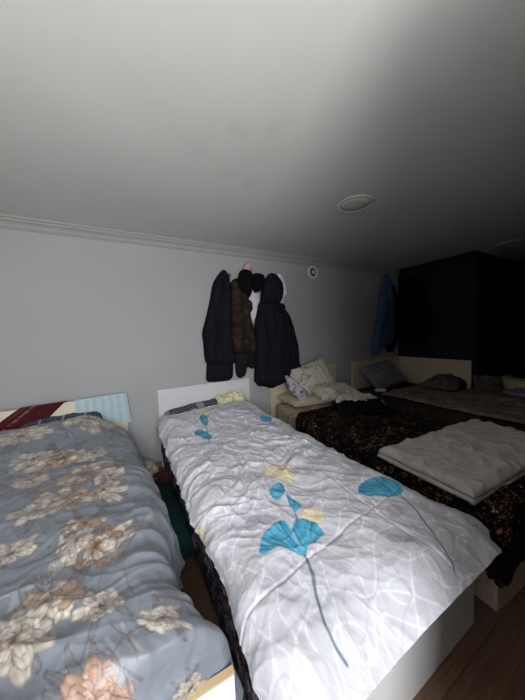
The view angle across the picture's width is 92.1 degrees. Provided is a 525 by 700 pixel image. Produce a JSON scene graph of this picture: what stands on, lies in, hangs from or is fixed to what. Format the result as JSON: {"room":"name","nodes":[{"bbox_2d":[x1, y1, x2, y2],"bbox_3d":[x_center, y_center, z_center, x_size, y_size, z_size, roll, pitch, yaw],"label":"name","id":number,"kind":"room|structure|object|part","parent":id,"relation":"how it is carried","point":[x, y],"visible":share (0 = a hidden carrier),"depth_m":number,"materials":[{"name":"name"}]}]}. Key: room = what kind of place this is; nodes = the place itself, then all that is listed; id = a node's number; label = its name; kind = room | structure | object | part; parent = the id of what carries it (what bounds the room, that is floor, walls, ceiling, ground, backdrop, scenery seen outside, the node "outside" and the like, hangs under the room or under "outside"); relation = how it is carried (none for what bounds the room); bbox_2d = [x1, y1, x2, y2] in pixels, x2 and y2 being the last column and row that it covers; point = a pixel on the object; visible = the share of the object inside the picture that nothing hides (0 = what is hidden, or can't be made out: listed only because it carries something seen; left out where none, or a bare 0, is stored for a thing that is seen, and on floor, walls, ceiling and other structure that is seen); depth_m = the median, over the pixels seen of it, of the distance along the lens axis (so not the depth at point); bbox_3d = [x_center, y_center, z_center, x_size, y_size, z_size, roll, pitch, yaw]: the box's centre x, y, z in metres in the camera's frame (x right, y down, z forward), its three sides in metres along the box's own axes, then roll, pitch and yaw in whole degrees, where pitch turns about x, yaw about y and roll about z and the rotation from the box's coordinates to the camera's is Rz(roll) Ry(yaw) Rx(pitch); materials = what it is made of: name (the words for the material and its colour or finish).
{"room":"dormitory","nodes":[
{"label":"dormitory","id":0,"kind":"room"},
{"bbox_2d":[0,228,397,461],"bbox_3d":[-0.121,-0.029,3.063,5.590,2.265,0.100,-4,4,-29],"label":"wall","id":1,"kind":"structure","parent":0,"point":[80,318],"depth_m":2.39,"materials":[{"name":"paint"}]},
{"bbox_2d":[155,461,161,467],"bbox_3d":[-0.006,1.069,3.110,5.490,0.060,0.014,-4,4,-29],"label":"baseboard","id":2,"kind":"structure","parent":1,"relation":"attached to","point":[159,463],"depth_m":2.54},
{"bbox_2d":[0,213,399,275],"bbox_3d":[-0.081,-1.115,2.943,5.490,0.087,0.066,-4,4,-29],"label":"trim","id":3,"kind":"structure","parent":1,"relation":"attached to","point":[7,221],"depth_m":2.45,"materials":[{"name":"white paint"}]},
{"bbox_2d":[206,364,232,381],"bbox_3d":[-0.457,0.232,2.772,0.326,0.244,0.075,-4,4,-29],"label":"trousers","id":4,"kind":"object","parent":1,"relation":"hanging from","point":[214,373],"visible":0.85,"depth_m":2.74,"materials":[{"name":"fabric"}]},
{"bbox_2d":[235,353,254,377],"bbox_3d":[-0.182,0.149,2.916,0.271,0.342,0.081,-4,4,-29],"label":"garment","id":5,"kind":"object","parent":1,"relation":"hanging from","point":[243,361],"visible":0.81,"depth_m":2.88,"materials":[{"name":"grey fabric"}]},
{"bbox_2d":[249,290,258,322],"bbox_3d":[-0.095,-0.504,2.962,0.167,0.467,0.046,-4,4,-29],"label":"shirt","id":6,"kind":"object","parent":1,"relation":"hanging from","point":[254,297],"visible":0.58,"depth_m":2.94,"materials":[{"name":"white fabric"}]},
{"bbox_2d":[254,273,300,387],"bbox_3d":[0.200,-0.220,3.031,0.668,1.379,0.182,-4,4,-29],"label":"coat","id":7,"kind":"object","parent":1,"relation":"hanging from","point":[277,351],"visible":0.95,"depth_m":2.95,"materials":[{"name":"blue fabric"}]},
{"bbox_2d":[252,273,264,292],"bbox_3d":[-0.034,-0.773,2.896,0.170,0.231,0.090,-4,4,-29],"label":"hat","id":8,"kind":"object","parent":7,"relation":"hanging from","point":[259,279],"visible":0.94,"depth_m":2.86,"materials":[{"name":"black fabric"}]},
{"bbox_2d":[261,273,283,303],"bbox_3d":[0.129,-0.710,2.934,0.307,0.384,0.120,-4,4,-29],"label":"hood","id":9,"kind":"object","parent":7,"relation":"attached to","point":[272,290],"depth_m":2.89,"materials":[{"name":"black fabric"}]},
{"bbox_2d":[276,273,286,302],"bbox_3d":[0.243,-0.755,3.130,0.154,0.395,0.051,-4,4,-29],"label":"shirt","id":10,"kind":"object","parent":1,"relation":"hanging from","point":[280,276],"visible":0.36,"depth_m":3.12,"materials":[{"name":"white fabric"}]},
{"bbox_2d":[307,266,317,278],"bbox_3d":[0.679,-1.043,3.391,0.178,0.178,0.028,-4,4,-29],"label":"air vent","id":11,"kind":"object","parent":1,"relation":"in","point":[312,271],"visible":1,"depth_m":3.39,"materials":[{"name":"white plastic"}]},
{"bbox_2d":[371,274,395,355],"bbox_3d":[1.946,-0.563,4.029,0.568,1.299,0.094,-4,4,-29],"label":"jacket","id":12,"kind":"object","parent":1,"relation":"hanging from","point":[383,336],"visible":1,"depth_m":3.99,"materials":[{"name":"blue fabric"}]},
{"bbox_2d":[386,285,398,351],"bbox_3d":[2.160,-0.536,4.184,0.312,1.141,0.084,-4,4,-29],"label":"garment","id":13,"kind":"object","parent":1,"relation":"hanging from","point":[391,347],"visible":0.52,"depth_m":4.17,"materials":[{"name":"black fabric"}]},
{"bbox_3d":[-0.186,-0.945,2.897,0.022,0.070,0.058,-4,4,-29],"label":"wall hook","id":14,"kind":"object","parent":1,"relation":"attached to","visible":0},
{"bbox_2d":[243,262,252,270],"bbox_3d":[-0.156,-0.947,2.879,0.125,0.117,0.066,-4,4,-29],"label":"bow","id":15,"kind":"object","parent":14,"relation":"hanging from","point":[248,266],"visible":0.91,"depth_m":2.86,"materials":[{"name":"pink fabric"}]},
{"bbox_3d":[-0.360,-0.827,2.805,0.022,0.070,0.058,-4,4,-29],"label":"wall hook","id":16,"kind":"object","parent":1,"relation":"attached to","visible":0},
{"bbox_2d":[202,270,235,364],"bbox_3d":[-0.459,-0.346,2.699,0.370,1.047,0.135,-4,4,-29],"label":"jacket","id":17,"kind":"object","parent":16,"relation":"hanging from","point":[217,337],"visible":1,"depth_m":2.67,"materials":[{"name":"fabric"}]},
{"bbox_2d":[231,269,256,353],"bbox_3d":[-0.202,-0.420,2.807,0.334,0.950,0.160,-4,4,-29],"label":"jacket","id":18,"kind":"object","parent":16,"relation":"hanging from","point":[243,332],"depth_m":2.77,"materials":[{"name":"brown fabric"}]},
{"bbox_3d":[-0.168,-0.733,2.780,0.200,0.323,0.103,-4,4,-29],"label":"cap","id":19,"kind":"part","parent":18,"relation":"part of","materials":[{"name":"black fabric"}]},
{"bbox_2d":[0,0,524,269],"bbox_3d":[1.484,-1.182,1.585,7.120,0.100,4.155,-4,4,-29],"label":"ceiling","id":20,"kind":"structure","parent":0,"point":[238,123],"depth_m":1.15,"materials":[{"name":"paint"}]},
{"bbox_2d":[337,195,373,212],"bbox_3d":[0.713,-1.121,1.951,0.274,0.007,0.274,-4,4,-29],"label":"recessed light","id":21,"kind":"object","parent":20,"relation":"in","point":[357,203],"visible":1,"depth_m":1.94,"materials":[{"name":"white plastic"}]},
{"bbox_2d":[340,197,370,211],"bbox_3d":[0.713,-1.122,1.951,0.223,0.004,0.223,-4,4,-29],"label":"diffuser","id":22,"kind":"object","parent":21,"relation":"attached to","point":[350,204],"depth_m":1.94,"materials":[{"name":"white plastic"}]},
{"bbox_2d":[492,239,523,247],"bbox_3d":[2.963,-1.284,3.058,0.274,0.007,0.274,-4,4,-29],"label":"recessed light","id":23,"kind":"object","parent":20,"relation":"in","point":[511,242],"visible":1,"depth_m":3.05,"materials":[{"name":"white plastic"}]},
{"bbox_2d":[495,240,520,246],"bbox_3d":[2.963,-1.285,3.058,0.223,0.004,0.223,-4,4,-29],"label":"diffuser","id":24,"kind":"object","parent":23,"relation":"attached to","point":[512,242],"depth_m":3.05,"materials":[{"name":"white plastic"}]},
{"bbox_2d":[159,467,524,699],"bbox_3d":[1.579,1.176,1.740,7.120,0.100,4.155,-4,4,-29],"label":"floor","id":25,"kind":"structure","parent":0,"point":[488,662],"depth_m":1.00,"materials":[{"name":"brown wood"}]},
{"bbox_2d":[0,401,235,699],"bbox_3d":[-1.111,0.868,1.204,1.107,0.800,2.065,-5,5,-34],"label":"bed","id":26,"kind":"object","parent":25,"relation":"on","point":[221,686],"visible":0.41,"depth_m":0.66,"materials":[{"name":"beige laminate"}]},
{"bbox_2d":[0,401,66,430],"bbox_3d":[-1.852,0.560,1.914,0.608,0.240,0.044,-5,5,-35],"label":"scarf","id":27,"kind":"object","parent":26,"relation":"hanging from","point":[22,416],"visible":0.79,"depth_m":1.94,"materials":[{"name":"red fabric"}]},
{"bbox_3d":[-1.695,0.836,2.041,1.095,0.800,0.023,-5,5,-34],"label":"headboard","id":28,"kind":"part","parent":26,"relation":"part of","materials":[{"name":"beige laminate"}]},
{"bbox_2d":[75,392,131,422],"bbox_3d":[-1.392,0.541,2.230,0.408,0.280,0.047,-5,5,-34],"label":"towel","id":29,"kind":"object","parent":26,"relation":"hanging from","point":[113,408],"visible":0.88,"depth_m":2.24,"materials":[{"name":"blue fabric"}]},
{"bbox_3d":[-0.540,1.090,0.456,1.050,0.410,0.016,-4,4,-26],"label":"footboard","id":30,"kind":"part","parent":26,"relation":"part of","materials":[{"name":"white laminate"}]},
{"bbox_3d":[-1.197,0.903,1.241,1.082,0.194,1.922,-4,4,-29],"label":"mattress","id":31,"kind":"object","parent":26,"relation":"on","visible":0},
{"bbox_2d":[19,411,101,428],"bbox_3d":[-1.585,0.634,2.001,0.560,0.217,0.306,-5,4,-32],"label":"pillow","id":32,"kind":"object","parent":31,"relation":"on","point":[93,413],"visible":0.12,"depth_m":2.02,"materials":[{"name":"fabric"}]},
{"bbox_2d":[0,415,242,699],"bbox_3d":[-1.089,0.864,1.154,1.389,0.644,2.036,-4,4,-29],"label":"duvet","id":33,"kind":"object","parent":31,"relation":"on","point":[93,605],"visible":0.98,"depth_m":0.76,"materials":[{"name":"fabric"}]},
{"bbox_2d":[144,460,158,475],"bbox_3d":[-1.041,1.077,2.245,0.207,0.189,0.201,1,5,43],"label":"plastic bag","id":34,"kind":"object","parent":25,"relation":"on","point":[152,467],"visible":0.37,"depth_m":2.23,"materials":[{"name":"beige plastic"}]},
{"bbox_2d":[152,470,171,484],"bbox_3d":[-0.861,1.096,2.052,0.241,0.183,0.260,-4,4,-18],"label":"heap","id":35,"kind":"object","parent":25,"relation":"on","point":[162,476],"visible":0.19,"depth_m":2.06,"materials":[{"name":"red fabric"}]},
{"bbox_2d":[157,483,194,559],"bbox_3d":[-0.620,1.052,1.579,0.222,0.269,0.620,-5,4,-31],"label":"fabric bag","id":36,"kind":"object","parent":25,"relation":"on","point":[178,521],"visible":0.34,"depth_m":1.43,"materials":[{"name":"green fabric"}]},
{"bbox_2d":[157,378,473,699],"bbox_3d":[-0.053,0.793,1.807,1.002,0.785,2.203,-4,4,-29],"label":"bed","id":37,"kind":"object","parent":25,"relation":"on","point":[420,661],"visible":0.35,"depth_m":0.98,"materials":[{"name":"white laminate"}]},
{"bbox_3d":[-0.583,0.752,2.760,1.002,0.785,0.020,-4,4,-29],"label":"headboard","id":38,"kind":"part","parent":37,"relation":"part of","materials":[{"name":"white laminate"}]},
{"bbox_2d":[161,439,258,699],"bbox_3d":[-0.066,0.906,1.802,0.983,0.404,2.159,-4,4,-29],"label":"mattress","id":39,"kind":"object","parent":37,"relation":"on","point":[218,596],"visible":0.09,"depth_m":1.00,"materials":[{"name":"black fabric"}]},
{"bbox_2d":[164,398,217,415],"bbox_3d":[-0.659,0.632,2.562,0.606,0.188,0.284,-4,4,-29],"label":"pillow","id":40,"kind":"object","parent":39,"relation":"on","point":[198,405],"visible":0.23,"depth_m":2.56,"materials":[{"name":"fabric"}]},
{"bbox_2d":[156,401,501,699],"bbox_3d":[-0.024,0.744,1.691,1.075,0.358,2.244,-4,4,-29],"label":"duvet","id":41,"kind":"object","parent":39,"relation":"on","point":[330,568],"visible":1,"depth_m":0.87,"materials":[{"name":"fabric"}]},
{"bbox_2d":[214,391,246,403],"bbox_3d":[-0.337,0.527,2.750,0.340,0.158,0.179,-4,4,-25],"label":"cushion","id":42,"kind":"object","parent":41,"relation":"on","point":[234,395],"visible":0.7,"depth_m":2.71,"materials":[{"name":"yellow fabric"}]},
{"bbox_3d":[0.481,1.000,0.862,0.984,0.455,0.018,-4,4,-29],"label":"footboard","id":43,"kind":"part","parent":37,"relation":"part of","materials":[{"name":"white laminate"}]},
{"bbox_2d":[269,363,524,611],"bbox_3d":[1.057,0.690,2.400,1.113,0.825,2.320,-4,4,-25],"label":"bed","id":44,"kind":"object","parent":25,"relation":"on","point":[485,589],"visible":0.19,"depth_m":1.20,"materials":[{"name":"beige laminate"}]},
{"bbox_3d":[0.585,0.643,3.405,1.115,0.825,0.020,-4,4,-29],"label":"headboard","id":45,"kind":"part","parent":44,"relation":"part of","materials":[{"name":"beige laminate"}]},
{"bbox_2d":[276,401,335,429],"bbox_3d":[1.021,0.782,2.334,0.929,0.236,2.161,-4,4,-25],"label":"mattress","id":46,"kind":"object","parent":44,"relation":"on","point":[287,413],"visible":0.09,"depth_m":2.87,"materials":[{"name":"beige fabric"}]},
{"bbox_2d":[285,375,310,406],"bbox_3d":[0.428,0.495,2.919,0.462,0.426,0.219,-5,5,-39],"label":"pillow","id":47,"kind":"object","parent":46,"relation":"on","point":[294,386],"visible":0.77,"depth_m":2.80,"materials":[{"name":"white fabric"}]},
{"bbox_2d":[277,391,335,406],"bbox_3d":[0.541,0.564,3.097,0.620,0.147,0.460,-4,4,-25],"label":"pillow","id":48,"kind":"object","parent":46,"relation":"on","point":[287,397],"visible":0.59,"depth_m":2.91,"materials":[{"name":"beige fabric"}]},
{"bbox_2d":[290,358,335,393],"bbox_3d":[0.627,0.367,3.183,0.603,0.490,0.333,-4,4,-29],"label":"pillow","id":49,"kind":"object","parent":46,"relation":"on","point":[316,371],"visible":0.62,"depth_m":3.12,"materials":[{"name":"beige fabric"}]},
{"bbox_2d":[296,404,524,587],"bbox_3d":[1.119,0.790,2.075,1.080,0.324,1.774,-4,4,-25],"label":"blanket","id":50,"kind":"object","parent":46,"relation":"on","point":[360,437],"visible":0.44,"depth_m":1.63,"materials":[{"name":"black fabric"}]},
{"bbox_2d":[309,382,359,400],"bbox_3d":[0.855,0.479,2.994,0.563,0.184,0.333,-4,4,-19],"label":"pillow","id":51,"kind":"object","parent":50,"relation":"on","point":[324,391],"visible":0.78,"depth_m":2.89,"materials":[{"name":"beige fabric"}]},
{"bbox_2d":[336,392,384,403],"bbox_3d":[1.045,0.526,2.780,0.500,0.138,0.280,-2,4,9],"label":"heap","id":52,"kind":"object","parent":50,"relation":"on","point":[354,396],"visible":0.56,"depth_m":2.75,"materials":[{"name":"beige fabric"}]},
{"bbox_2d":[334,398,394,413],"bbox_3d":[1.011,0.557,2.556,0.500,0.088,0.340,-2,4,1],"label":"heap","id":53,"kind":"object","parent":50,"relation":"on","point":[376,405],"visible":1,"depth_m":2.48,"materials":[{"name":"black fabric"}]},
{"bbox_2d":[377,419,524,504],"bbox_3d":[1.355,0.627,1.635,1.105,0.086,0.547,-4,4,-25],"label":"folded blanket","id":54,"kind":"object","parent":50,"relation":"on","point":[470,460],"visible":1,"depth_m":1.48,"materials":[{"name":"grey fabric"}]},
{"bbox_3d":[0.599,1.019,2.135,0.018,0.240,2.163,-4,4,-25],"label":"rail","id":55,"kind":"part","parent":44,"relation":"part of","materials":[{"name":"beige laminate"}]},
{"bbox_3d":[1.494,0.975,1.347,0.980,0.360,0.018,-4,4,-25],"label":"footboard","id":56,"kind":"part","parent":44,"relation":"part of","materials":[{"name":"beige laminate"}]},
{"bbox_2d":[351,356,471,389],"bbox_3d":[2.388,0.590,3.146,1.160,0.820,2.220,-4,4,-29],"label":"bed","id":57,"kind":"object","parent":25,"relation":"on","point":[416,370],"visible":0.3,"depth_m":3.91,"materials":[{"name":"beige laminate"}]},
{"bbox_3d":[1.847,0.548,4.103,1.125,0.820,0.020,-4,4,-29],"label":"headboard","id":58,"kind":"part","parent":57,"relation":"part of","materials":[{"name":"beige laminate"}]},
{"bbox_2d":[357,382,524,431],"bbox_3d":[2.377,0.702,3.145,1.083,0.222,2.168,-4,4,-29],"label":"mattress","id":59,"kind":"object","parent":57,"relation":"on","point":[426,411],"visible":0.3,"depth_m":2.89,"materials":[{"name":"fabric"}]},
{"bbox_2d":[358,360,408,388],"bbox_3d":[1.831,0.371,3.821,0.641,0.397,0.364,-4,4,-20],"label":"pillow","id":60,"kind":"object","parent":59,"relation":"on","point":[384,374],"visible":0.99,"depth_m":3.74,"materials":[{"name":"grey fabric"}]},
{"bbox_2d":[382,382,524,423],"bbox_3d":[2.515,0.590,2.891,1.195,0.125,1.746,-4,4,-29],"label":"blanket","id":61,"kind":"object","parent":59,"relation":"on","point":[502,406],"visible":0.74,"depth_m":2.85,"materials":[{"name":"beige fabric"}]},
{"bbox_2d":[421,374,466,390],"bbox_3d":[2.509,0.434,3.476,0.620,0.238,0.400,-6,5,-41],"label":"heap","id":62,"kind":"object","parent":61,"relation":"on","point":[444,382],"visible":1,"depth_m":3.32,"materials":[{"name":"beige fabric"}]},
{"bbox_2d":[471,374,503,392],"bbox_3d":[2.847,0.429,3.191,0.300,0.237,0.259,0,4,31],"label":"plastic bag","id":63,"kind":"object","parent":61,"relation":"on","point":[482,383],"visible":0.94,"depth_m":3.14,"materials":[{"name":"plastic"}]},
{"bbox_2d":[502,387,524,397],"bbox_3d":[2.942,0.473,2.780,0.239,0.122,0.400,-3,4,-9],"label":"pillow","id":64,"kind":"object","parent":61,"relation":"on","point":[516,392],"visible":1,"depth_m":2.84,"materials":[{"name":"grey fabric"}]},
{"bbox_2d":[500,374,524,389],"bbox_3d":[3.483,0.658,3.283,0.654,0.578,0.600,-4,4,-29],"label":"pillow","id":65,"kind":"object","parent":25,"relation":"on","point":[509,382],"visible":0.32,"depth_m":3.24,"materials":[{"name":"beige fabric"}]},
{"bbox_3d":[3.220,0.470,3.129,0.017,0.115,0.550,-4,4,-29],"label":"drawer","id":66,"kind":"part","parent":65,"relation":"part of","materials":[{"name":"beige fabric"}]},
{"bbox_2d":[398,251,480,388],"bbox_3d":[2.631,-0.198,3.954,0.100,2.265,1.205,-4,4,-29],"label":"wall","id":67,"kind":"structure","parent":0,"point":[453,291],"depth_m":3.62,"materials":[{"name":"paint"}]},
{"bbox_2d":[399,251,477,274],"bbox_3d":[2.555,-1.275,3.771,0.066,0.087,1.039,-4,4,-29],"label":"trim","id":68,"kind":"structure","parent":67,"relation":"attached to","point":[474,254],"depth_m":3.68,"materials":[{"name":"paint"}]},
{"bbox_2d":[479,252,518,375],"bbox_3d":[3.524,-0.225,3.817,1.330,2.265,0.100,-4,4,-29],"label":"wall","id":69,"kind":"structure","parent":0,"point":[499,275],"depth_m":3.72,"materials":[{"name":"paint"}]},
{"bbox_2d":[517,261,524,368],"bbox_3d":[4.780,-0.223,3.027,0.100,2.265,2.700,-4,4,-29],"label":"wall","id":70,"kind":"structure","parent":0,"point":[521,301],"depth_m":4.04,"materials":[{"name":"paint"}]}
]}

